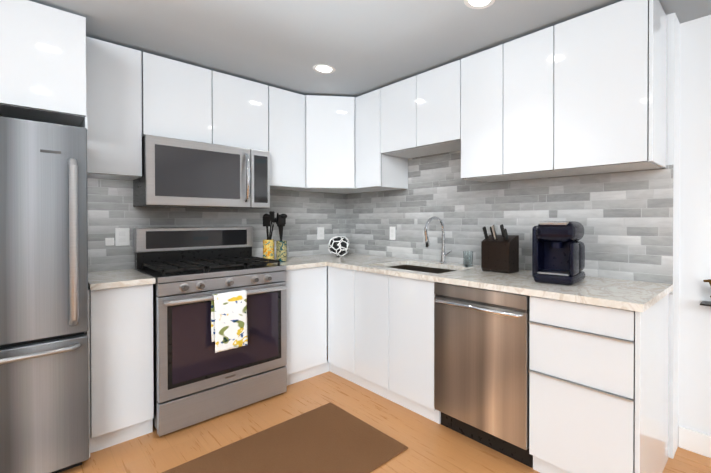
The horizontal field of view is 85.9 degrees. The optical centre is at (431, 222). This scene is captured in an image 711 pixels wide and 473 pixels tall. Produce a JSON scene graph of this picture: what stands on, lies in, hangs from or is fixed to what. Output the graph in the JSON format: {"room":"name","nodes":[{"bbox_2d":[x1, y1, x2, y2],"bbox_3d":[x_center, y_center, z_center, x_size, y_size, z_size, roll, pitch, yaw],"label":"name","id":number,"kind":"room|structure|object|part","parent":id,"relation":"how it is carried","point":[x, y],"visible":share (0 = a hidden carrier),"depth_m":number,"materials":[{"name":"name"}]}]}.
{"room":"kitchen","nodes":[
{"label":"kitchen","id":0,"kind":"room"},
{"bbox_2d":[327,266,327,345],"bbox_3d":[-2.392,0.068,2.276,0.100,2.325,5.000,0,1,42],"label":"wall","id":1,"kind":"structure","parent":0,"point":[327,305],"depth_m":3.72,"materials":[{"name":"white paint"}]},
{"bbox_2d":[0,0,91,127],"bbox_3d":[-2.284,-0.816,1.858,0.588,0.520,0.788,0,1,42],"label":"upper cabinet","id":2,"kind":"object","parent":1,"relation":"attached to","point":[58,66],"depth_m":1.85,"materials":[{"name":"white laminate"}]},
{"bbox_3d":[-1.941,-0.816,1.814,0.019,0.514,0.389,0,1,42],"label":"door","id":3,"kind":"part","parent":2,"relation":"part of","materials":[{"name":"white laminate"}]},
{"bbox_3d":[-2.022,-0.523,2.151,0.587,0.069,0.010,0,1,42],"label":"cabinet fridge panel","id":4,"kind":"part","parent":2,"relation":"part of","materials":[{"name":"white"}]},
{"bbox_2d":[87,38,143,179],"bbox_3d":[-2.024,-0.684,2.349,0.318,0.790,0.275,0,1,42],"label":"upper cabinet","id":5,"kind":"object","parent":1,"relation":"attached to","point":[115,131],"depth_m":2.25,"materials":[{"name":"white"}]},
{"bbox_3d":[-1.913,-0.684,2.249,0.019,0.784,0.271,0,1,42],"label":"door","id":6,"kind":"part","parent":5,"relation":"part of","materials":[{"name":"white laminate"}]},
{"bbox_2d":[144,52,271,151],"bbox_3d":[-1.663,-0.819,2.749,0.318,0.525,0.795,0,1,42],"label":"upper cabinet","id":7,"kind":"object","parent":1,"relation":"attached to","point":[184,101],"depth_m":2.60,"materials":[{"name":"white laminate"}]},
{"bbox_3d":[-1.687,-0.818,2.500,0.019,0.519,0.390,0,1,42],"label":"door","id":8,"kind":"part","parent":7,"relation":"part of","materials":[{"name":"white laminate"}]},
{"bbox_2d":[133,135,269,208],"bbox_3d":[-1.621,-0.330,2.698,0.451,0.441,0.772,0,1,42],"label":"over-the-range microwave","id":9,"kind":"object","parent":7,"relation":"attached to","point":[178,173],"visible":0.96,"depth_m":2.53,"materials":[{"name":"silver metal"}]},
{"bbox_3d":[-1.340,-0.331,2.723,0.066,0.360,0.028,0,1,42],"label":"handle","id":10,"kind":"part","parent":9,"relation":"part of","materials":[{"name":"silver metal"}]},
{"bbox_3d":[-1.420,-0.820,2.796,0.019,0.519,0.395,0,1,42],"label":"door","id":11,"kind":"part","parent":7,"relation":"part of","materials":[{"name":"white"}]},
{"bbox_2d":[87,178,345,271],"bbox_3d":[-1.561,-0.105,3.115,0.010,0.940,2.040,0,1,42],"label":"backsplash","id":12,"kind":"structure","parent":1,"relation":"attached to","point":[111,208],"depth_m":2.92,"materials":[{"name":"tile"}]},
{"bbox_2d":[105,238,113,245],"bbox_3d":[-2.128,0.125,2.473,0.007,0.052,0.046,0,1,42],"label":"electrical outlet","id":13,"kind":"object","parent":12,"relation":"attached to","point":[109,241],"visible":1,"depth_m":2.47,"materials":[{"name":"white plastic"}]},
{"bbox_2d":[106,239,112,243],"bbox_3d":[-2.126,0.125,2.471,0.001,0.028,0.032,0,1,42],"label":"socket","id":14,"kind":"object","parent":13,"relation":"attached to","point":[108,241],"depth_m":2.47,"materials":[{"name":"white plastic"}]},
{"bbox_2d":[115,228,129,245],"bbox_3d":[-2.084,0.094,2.522,0.007,0.120,0.075,0,1,42],"label":"electrical outlet","id":15,"kind":"object","parent":12,"relation":"attached to","point":[122,236],"visible":1,"depth_m":2.52,"materials":[{"name":"white plastic"}]},
{"bbox_2d":[119,231,125,235],"bbox_3d":[-2.082,0.072,2.519,0.001,0.028,0.032,0,1,42],"label":"socket","id":16,"kind":"object","parent":15,"relation":"attached to","point":[121,233],"depth_m":2.52,"materials":[{"name":"white plastic"}]},
{"bbox_2d":[119,238,125,242],"bbox_3d":[-2.082,0.116,2.520,0.001,0.028,0.032,0,1,42],"label":"socket","id":17,"kind":"object","parent":15,"relation":"attached to","point":[121,240],"depth_m":2.52,"materials":[{"name":"white plastic"}]},
{"bbox_2d":[317,227,323,239],"bbox_3d":[-1.075,0.102,3.642,0.007,0.120,0.075,0,1,42],"label":"electrical outlet","id":18,"kind":"object","parent":12,"relation":"attached to","point":[320,233],"visible":1,"depth_m":3.63,"materials":[{"name":"white plastic"}]},
{"bbox_2d":[270,87,305,189],"bbox_3d":[-1.289,-0.690,3.165,0.318,0.790,0.315,0,1,42],"label":"upper cabinet","id":19,"kind":"object","parent":1,"relation":"attached to","point":[288,154],"depth_m":3.06,"materials":[{"name":"white"}]},
{"bbox_3d":[-1.178,-0.689,3.066,0.019,0.784,0.312,0,1,42],"label":"door","id":20,"kind":"part","parent":19,"relation":"part of","materials":[{"name":"white"}]},
{"bbox_2d":[292,95,378,193],"bbox_3d":[-0.871,-0.691,3.420,0.596,0.789,0.631,0,1,42],"label":"upper cabinet","id":21,"kind":"object","parent":1,"relation":"attached to","point":[330,144],"visible":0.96,"depth_m":3.19,"materials":[{"name":"white"}]},
{"bbox_3d":[-0.859,-0.690,3.196,0.278,0.784,0.313,0,1,42],"label":"cabinet corner door","id":22,"kind":"part","parent":21,"relation":"part of","materials":[{"name":"white"}]},
{"bbox_2d":[29,0,710,96],"bbox_3d":[-0.051,-1.095,0.161,6.400,0.030,5.000,0,1,42],"label":"ceiling","id":23,"kind":"structure","parent":0,"point":[361,47],"depth_m":2.13,"materials":[{"name":"paint"}]},
{"bbox_2d":[313,64,334,73],"bbox_3d":[-0.762,-1.094,2.659,0.156,0.004,0.156,0,1,42],"label":"recessed light","id":24,"kind":"object","parent":23,"relation":"in","point":[318,65],"visible":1,"depth_m":2.65,"materials":[{"name":"white plastic"}]},
{"bbox_2d":[464,0,494,8],"bbox_3d":[0.237,-1.089,1.826,0.156,0.004,0.156,0,1,42],"label":"recessed light","id":25,"kind":"object","parent":23,"relation":"in","point":[469,5],"visible":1,"depth_m":1.87,"materials":[{"name":"white plastic"}]},
{"bbox_2d":[59,346,710,472],"bbox_3d":[-0.051,1.275,0.177,6.400,0.060,5.000,0,1,42],"label":"floor","id":26,"kind":"structure","parent":0,"point":[433,446],"depth_m":2.12,"materials":[{"name":"brown wood"}]},
{"bbox_2d":[0,116,88,472],"bbox_3d":[-2.205,0.380,1.796,0.763,1.708,0.763,0,1,42],"label":"refrigerator","id":27,"kind":"object","parent":26,"relation":"on","point":[44,397],"visible":1,"depth_m":1.75,"materials":[{"name":"silver metal"}]},
{"bbox_2d":[0,334,88,472],"bbox_3d":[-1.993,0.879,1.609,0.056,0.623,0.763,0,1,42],"label":"freezer","id":28,"kind":"object","parent":27,"relation":"in","point":[44,401],"depth_m":1.76,"materials":[{"name":"silver metal"}]},
{"bbox_3d":[-1.730,0.094,1.806,0.073,0.817,0.032,0,1,42],"label":"handle","id":29,"kind":"part","parent":27,"relation":"part of","materials":[{"name":"silver metal"}]},
{"bbox_2d":[86,284,153,457],"bbox_3d":[-1.925,0.790,2.260,0.596,0.881,0.284,0,1,42],"label":"base cabinet","id":30,"kind":"object","parent":26,"relation":"on","point":[119,332],"depth_m":2.06,"materials":[{"name":"white"}]},
{"bbox_3d":[-1.706,0.744,2.071,0.019,0.781,0.269,0,1,42],"label":"door","id":31,"kind":"part","parent":30,"relation":"part of","materials":[{"name":"white"}]},
{"bbox_2d":[88,269,155,289],"bbox_3d":[-1.910,0.332,2.253,0.624,0.032,0.279,0,1,42],"label":"countertop","id":32,"kind":"structure","parent":30,"relation":"on","point":[97,280],"depth_m":2.13,"materials":[{"name":"stone"}]},
{"bbox_2d":[133,226,286,436],"bbox_3d":[-1.502,0.631,2.591,0.743,1.196,0.769,0,1,42],"label":"range","id":33,"kind":"object","parent":26,"relation":"on","point":[219,320],"visible":1,"depth_m":2.38,"materials":[{"name":"silver metal"}]},
{"bbox_3d":[-1.450,0.383,2.200,0.034,0.052,0.052,0,1,42],"label":"knob","id":34,"kind":"part","parent":33,"relation":"part of","materials":[{"name":"silver metal"}]},
{"bbox_3d":[-1.746,0.115,2.807,0.086,0.168,0.769,0,1,42],"label":"backguard panel","id":35,"kind":"part","parent":33,"relation":"part of","materials":[{"name":"silver metal"}]},
{"bbox_3d":[-1.392,0.383,2.264,0.034,0.052,0.052,0,1,42],"label":"knob","id":36,"kind":"part","parent":33,"relation":"part of","materials":[{"name":"silver metal"}]},
{"bbox_2d":[193,236,208,240],"bbox_3d":[-1.713,0.115,2.778,0.001,0.025,0.100,0,1,42],"label":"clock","id":37,"kind":"object","parent":33,"relation":"on","point":[195,238],"depth_m":2.78,"materials":[{"name":"grey glass"}]},
{"bbox_2d":[134,259,286,283],"bbox_3d":[-1.535,0.325,2.619,0.648,0.036,0.761,0,1,42],"label":"cooktop","id":38,"kind":"object","parent":33,"relation":"in","point":[268,269],"depth_m":2.40,"materials":[{"name":"black metal"}]},
{"bbox_2d":[156,281,286,403],"bbox_3d":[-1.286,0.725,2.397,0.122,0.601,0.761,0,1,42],"label":"oven","id":39,"kind":"object","parent":33,"relation":"in","point":[209,339],"depth_m":2.31,"materials":[{"name":"silver metal"}]},
{"bbox_3d":[-1.312,1.125,2.423,0.052,0.181,0.761,0,1,42],"label":"drawer","id":40,"kind":"part","parent":33,"relation":"part of","materials":[{"name":"silver metal"}]},
{"bbox_3d":[-1.312,0.382,2.418,0.052,0.072,0.761,0,1,42],"label":"control panel","id":41,"kind":"part","parent":33,"relation":"part of","materials":[{"name":"silver metal"}]},
{"bbox_2d":[211,289,247,352],"bbox_3d":[-1.263,0.610,2.346,0.060,0.352,0.198,0,1,42],"label":"towel","id":42,"kind":"object","parent":33,"relation":"hanging from","point":[228,309],"depth_m":2.32,"materials":[{"name":"white fabric"}]},
{"bbox_3d":[-1.282,0.382,2.387,0.034,0.052,0.052,0,1,42],"label":"knob","id":43,"kind":"part","parent":33,"relation":"part of","materials":[{"name":"silver metal"}]},
{"bbox_3d":[-1.176,0.381,2.504,0.034,0.052,0.052,0,1,42],"label":"knob","id":44,"kind":"part","parent":33,"relation":"part of","materials":[{"name":"silver metal"}]},
{"bbox_3d":[-1.118,0.381,2.569,0.034,0.052,0.052,0,1,42],"label":"knob","id":45,"kind":"part","parent":33,"relation":"part of","materials":[{"name":"silver metal"}]},
{"bbox_2d":[162,402,407,472],"bbox_3d":[-0.935,1.230,1.702,0.755,0.008,1.585,0,1,42],"label":"rug","id":46,"kind":"object","parent":26,"relation":"on","point":[330,437],"visible":1,"depth_m":2.02,"materials":[{"name":"brown fabric"}]},
{"bbox_2d":[284,266,328,385],"bbox_3d":[-1.187,0.785,3.079,0.596,0.881,0.372,0,1,42],"label":"base cabinet","id":47,"kind":"object","parent":26,"relation":"on","point":[306,289],"depth_m":2.89,"materials":[{"name":"white"}]},
{"bbox_2d":[271,256,323,269],"bbox_3d":[-1.192,0.327,3.050,0.624,0.032,0.334,0,1,42],"label":"countertop","id":48,"kind":"structure","parent":47,"relation":"on","point":[295,262],"depth_m":2.94,"materials":[{"name":"stone"}]},
{"bbox_2d":[263,211,286,261],"bbox_3d":[-1.269,0.108,3.023,0.180,0.403,0.164,0,1,42],"label":"utensil crock","id":49,"kind":"object","parent":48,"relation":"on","point":[268,246],"visible":0.92,"depth_m":2.99,"materials":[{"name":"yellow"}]},
{"bbox_3d":[-1.311,0.158,3.006,0.037,0.273,0.045,0,1,42],"label":"handle","id":50,"kind":"part","parent":49,"relation":"part of","materials":[{"name":"black"}]},
{"bbox_3d":[-1.305,0.138,3.011,0.046,0.313,0.032,0,1,42],"label":"handle","id":51,"kind":"part","parent":49,"relation":"part of","materials":[{"name":"black"}]},
{"bbox_3d":[-1.303,0.152,3.022,0.016,0.285,0.066,0,1,42],"label":"handle","id":52,"kind":"part","parent":49,"relation":"part of","materials":[{"name":"black"}]},
{"bbox_3d":[-1.212,0.143,3.014,0.021,0.304,0.048,0,1,42],"label":"second handle","id":53,"kind":"part","parent":49,"relation":"part of","materials":[{"name":"black plastic"}]},
{"bbox_3d":[-1.208,0.137,3.016,0.011,0.315,0.038,0,1,42],"label":"second handle","id":54,"kind":"part","parent":49,"relation":"part of","materials":[{"name":"black plastic"}]},
{"bbox_3d":[-1.210,0.150,3.021,0.029,0.287,0.016,0,1,42],"label":"second handle","id":55,"kind":"part","parent":49,"relation":"part of","materials":[{"name":"black plastic"}]},
{"bbox_3d":[-0.972,0.738,2.885,0.019,0.781,0.368,0,1,42],"label":"door","id":56,"kind":"part","parent":47,"relation":"part of","materials":[{"name":"white"}]},
{"bbox_2d":[328,266,411,381],"bbox_3d":[-0.514,0.785,3.132,0.372,0.881,0.596,0,1,42],"label":"base cabinet","id":57,"kind":"object","parent":26,"relation":"on","point":[342,283],"depth_m":2.88,"materials":[{"name":"white"}]},
{"bbox_3d":[-0.701,0.738,2.911,0.351,0.781,0.019,0,1,42],"label":"door","id":58,"kind":"part","parent":57,"relation":"part of","materials":[{"name":"white"}]},
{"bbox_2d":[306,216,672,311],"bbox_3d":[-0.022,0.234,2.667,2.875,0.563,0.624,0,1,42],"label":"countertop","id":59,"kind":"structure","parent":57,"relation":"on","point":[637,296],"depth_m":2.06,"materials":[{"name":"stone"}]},
{"bbox_2d":[328,236,349,255],"bbox_3d":[-0.855,0.217,3.462,0.204,0.197,0.202,0,1,42],"label":"sculpture","id":60,"kind":"object","parent":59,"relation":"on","point":[338,245],"visible":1,"depth_m":3.40,"materials":[{"name":"white ceramic"}]},
{"bbox_2d":[424,216,452,263],"bbox_3d":[0.057,0.132,2.795,0.130,0.361,0.218,0,1,42],"label":"faucet","id":61,"kind":"object","parent":59,"relation":"on","point":[443,254],"depth_m":2.85,"materials":[{"name":"silver metal"}]},
{"bbox_2d":[463,251,472,266],"bbox_3d":[0.264,0.257,2.672,0.072,0.110,0.072,0,1,42],"label":"drinking glass","id":62,"kind":"object","parent":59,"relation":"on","point":[467,258],"visible":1,"depth_m":2.64,"materials":[{"name":"clear glass"}]},
{"bbox_2d":[481,224,518,273],"bbox_3d":[0.443,0.162,2.414,0.206,0.305,0.133,0,1,42],"label":"knife block","id":63,"kind":"object","parent":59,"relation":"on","point":[499,253],"visible":1,"depth_m":2.37,"materials":[{"name":"black wood"}]},
{"bbox_3d":[0.354,0.065,2.440,0.021,0.083,0.046,0,1,42],"label":"knife handle","id":64,"kind":"part","parent":63,"relation":"part of","materials":[{"name":"grey plastic"}]},
{"bbox_3d":[0.401,0.056,2.446,0.020,0.072,0.042,0,1,42],"label":"knife handle","id":65,"kind":"part","parent":63,"relation":"part of","materials":[{"name":"grey plastic"}]},
{"bbox_3d":[0.405,0.059,2.392,0.022,0.095,0.049,0,1,42],"label":"knife handle","id":66,"kind":"part","parent":63,"relation":"part of","materials":[{"name":"silver metal"}]},
{"bbox_3d":[0.459,0.051,2.391,0.021,0.083,0.046,0,1,42],"label":"knife handle","id":67,"kind":"part","parent":63,"relation":"part of","materials":[{"name":"grey plastic"}]},
{"bbox_3d":[0.467,0.071,2.340,0.020,0.072,0.042,0,1,42],"label":"knife handle","id":68,"kind":"part","parent":63,"relation":"part of","materials":[{"name":"grey plastic"}]},
{"bbox_2d":[532,221,584,284],"bbox_3d":[0.684,0.154,2.054,0.255,0.325,0.270,0,0,36],"label":"coffee maker","id":69,"kind":"object","parent":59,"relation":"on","point":[558,252],"visible":1,"depth_m":1.98,"materials":[{"name":"black plastic"}]},
{"bbox_3d":[0.647,0.002,1.960,0.150,0.018,0.088,0,1,42],"label":"lid handle","id":70,"kind":"part","parent":69,"relation":"part of","materials":[{"name":"silver metal"}]},
{"bbox_2d":[352,282,440,423],"bbox_3d":[-0.078,0.878,2.740,0.798,0.700,0.596,0,1,42],"label":"base cabinet","id":71,"kind":"object","parent":26,"relation":"on","point":[393,326],"depth_m":2.47,"materials":[{"name":"white"}]},
{"bbox_3d":[-0.425,0.740,2.662,0.380,0.781,0.019,0,1,42],"label":"door","id":72,"kind":"part","parent":71,"relation":"part of","materials":[{"name":"white"}]},
{"bbox_3d":[-0.127,0.742,2.394,0.408,0.781,0.019,0,1,42],"label":"door","id":73,"kind":"part","parent":71,"relation":"part of","materials":[{"name":"white"}]},
{"bbox_2d":[434,282,532,467],"bbox_3d":[0.428,0.793,2.240,0.606,0.876,0.627,0,1,42],"label":"dishwasher","id":74,"kind":"object","parent":26,"relation":"on","point":[481,366],"visible":0.79,"depth_m":2.00,"materials":[{"name":"silver metal"}]},
{"bbox_3d":[0.234,0.458,2.023,0.570,0.022,0.048,0,1,42],"label":"handle","id":75,"kind":"part","parent":74,"relation":"part of","materials":[{"name":"silver metal"}]},
{"bbox_2d":[528,294,668,472],"bbox_3d":[0.861,0.793,1.894,0.487,0.881,0.596,0,1,42],"label":"base cabinet","id":76,"kind":"object","parent":26,"relation":"on","point":[598,389],"depth_m":1.67,"materials":[{"name":"white"}]},
{"bbox_3d":[0.653,0.486,1.676,0.460,0.006,0.022,0,1,42],"label":"drawer pull","id":77,"kind":"part","parent":76,"relation":"part of","materials":[{"name":"silver metal"}]},
{"bbox_3d":[0.653,0.724,1.678,0.460,0.006,0.022,0,1,42],"label":"drawer pull","id":78,"kind":"part","parent":76,"relation":"part of","materials":[{"name":"silver metal"}]},
{"bbox_3d":[0.660,0.421,1.684,0.462,0.122,0.019,0,1,42],"label":"door","id":79,"kind":"part","parent":76,"relation":"part of","materials":[{"name":"white"}]},
{"bbox_3d":[0.660,0.604,1.685,0.462,0.232,0.019,0,1,42],"label":"door","id":80,"kind":"part","parent":76,"relation":"part of","materials":[{"name":"white"}]},
{"bbox_3d":[0.660,0.931,1.687,0.462,0.411,0.019,0,1,42],"label":"door","id":81,"kind":"part","parent":76,"relation":"part of","materials":[{"name":"white"}]},
{"bbox_2d":[666,13,679,458],"bbox_3d":[0.291,0.063,3.023,2.889,2.325,0.300,0,1,42],"label":"wall","id":82,"kind":"structure","parent":0,"point":[673,92],"depth_m":1.96,"materials":[{"name":"white paint"}]},
{"bbox_2d":[355,89,407,190],"bbox_3d":[-0.428,-0.690,3.233,0.326,0.789,0.316,0,1,42],"label":"upper cabinet","id":83,"kind":"object","parent":82,"relation":"attached to","point":[373,171],"depth_m":3.12,"materials":[{"name":"white"}]},
{"bbox_3d":[-0.528,-0.690,3.122,0.322,0.784,0.019,0,1,42],"label":"door","id":84,"kind":"part","parent":83,"relation":"part of","materials":[{"name":"white"}]},
{"bbox_2d":[379,60,458,159],"bbox_3d":[-0.003,-0.818,2.850,0.808,0.527,0.316,0,1,42],"label":"upper cabinet","id":85,"kind":"object","parent":82,"relation":"attached to","point":[419,114],"depth_m":2.72,"materials":[{"name":"white"}]},
{"bbox_3d":[-0.254,-0.819,2.875,0.399,0.522,0.019,0,1,42],"label":"door","id":86,"kind":"part","parent":85,"relation":"part of","materials":[{"name":"white"}]},
{"bbox_3d":[0.047,-0.817,2.604,0.399,0.522,0.019,0,1,42],"label":"door","id":87,"kind":"part","parent":85,"relation":"part of","materials":[{"name":"white laminate"}]},
{"bbox_2d":[346,150,672,294],"bbox_3d":[0.190,-0.103,2.904,2.874,0.940,0.010,0,1,42],"label":"backsplash","id":88,"kind":"structure","parent":82,"relation":"attached to","point":[625,219],"depth_m":2.52,"materials":[{"name":"tile"}]},
{"bbox_2d":[390,227,394,239],"bbox_3d":[-0.350,0.093,3.379,0.075,0.120,0.007,0,1,42],"label":"electrical outlet","id":89,"kind":"object","parent":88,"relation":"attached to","point":[392,233],"visible":1,"depth_m":3.38,"materials":[{"name":"white plastic"}]},
{"bbox_2d":[459,0,666,181],"bbox_3d":[0.712,-0.683,2.206,1.110,0.789,0.316,0,1,42],"label":"upper cabinet","id":90,"kind":"object","parent":82,"relation":"attached to","point":[585,94],"depth_m":1.97,"materials":[{"name":"white laminate"}]},
{"bbox_3d":[0.318,-0.685,2.360,0.315,0.784,0.019,0,1,42],"label":"door","id":91,"kind":"part","parent":90,"relation":"part of","materials":[{"name":"white"}]},
{"bbox_3d":[0.555,-0.683,2.147,0.311,0.784,0.019,0,1,42],"label":"door","id":92,"kind":"part","parent":90,"relation":"part of","materials":[{"name":"white laminate"}]},
{"bbox_3d":[0.842,-0.681,1.889,0.449,0.784,0.019,0,1,42],"label":"door","id":93,"kind":"part","parent":90,"relation":"part of","materials":[{"name":"white laminate"}]},
{"bbox_2d":[678,15,710,457],"bbox_3d":[2.678,0.077,0.966,3.411,2.325,0.164,0,1,42],"label":"wall","id":94,"kind":"structure","parent":0,"point":[694,386],"depth_m":2.01,"materials":[{"name":"white paint"}]},
{"bbox_2d":[700,279,710,305],"bbox_3d":[1.476,0.356,1.889,0.180,0.132,0.098,0,1,42],"label":"shelf","id":95,"kind":"object","parent":94,"relation":"attached to","point":[705,303],"visible":1,"depth_m":1.92,"materials":[{"name":"grey metal"}]}
]}

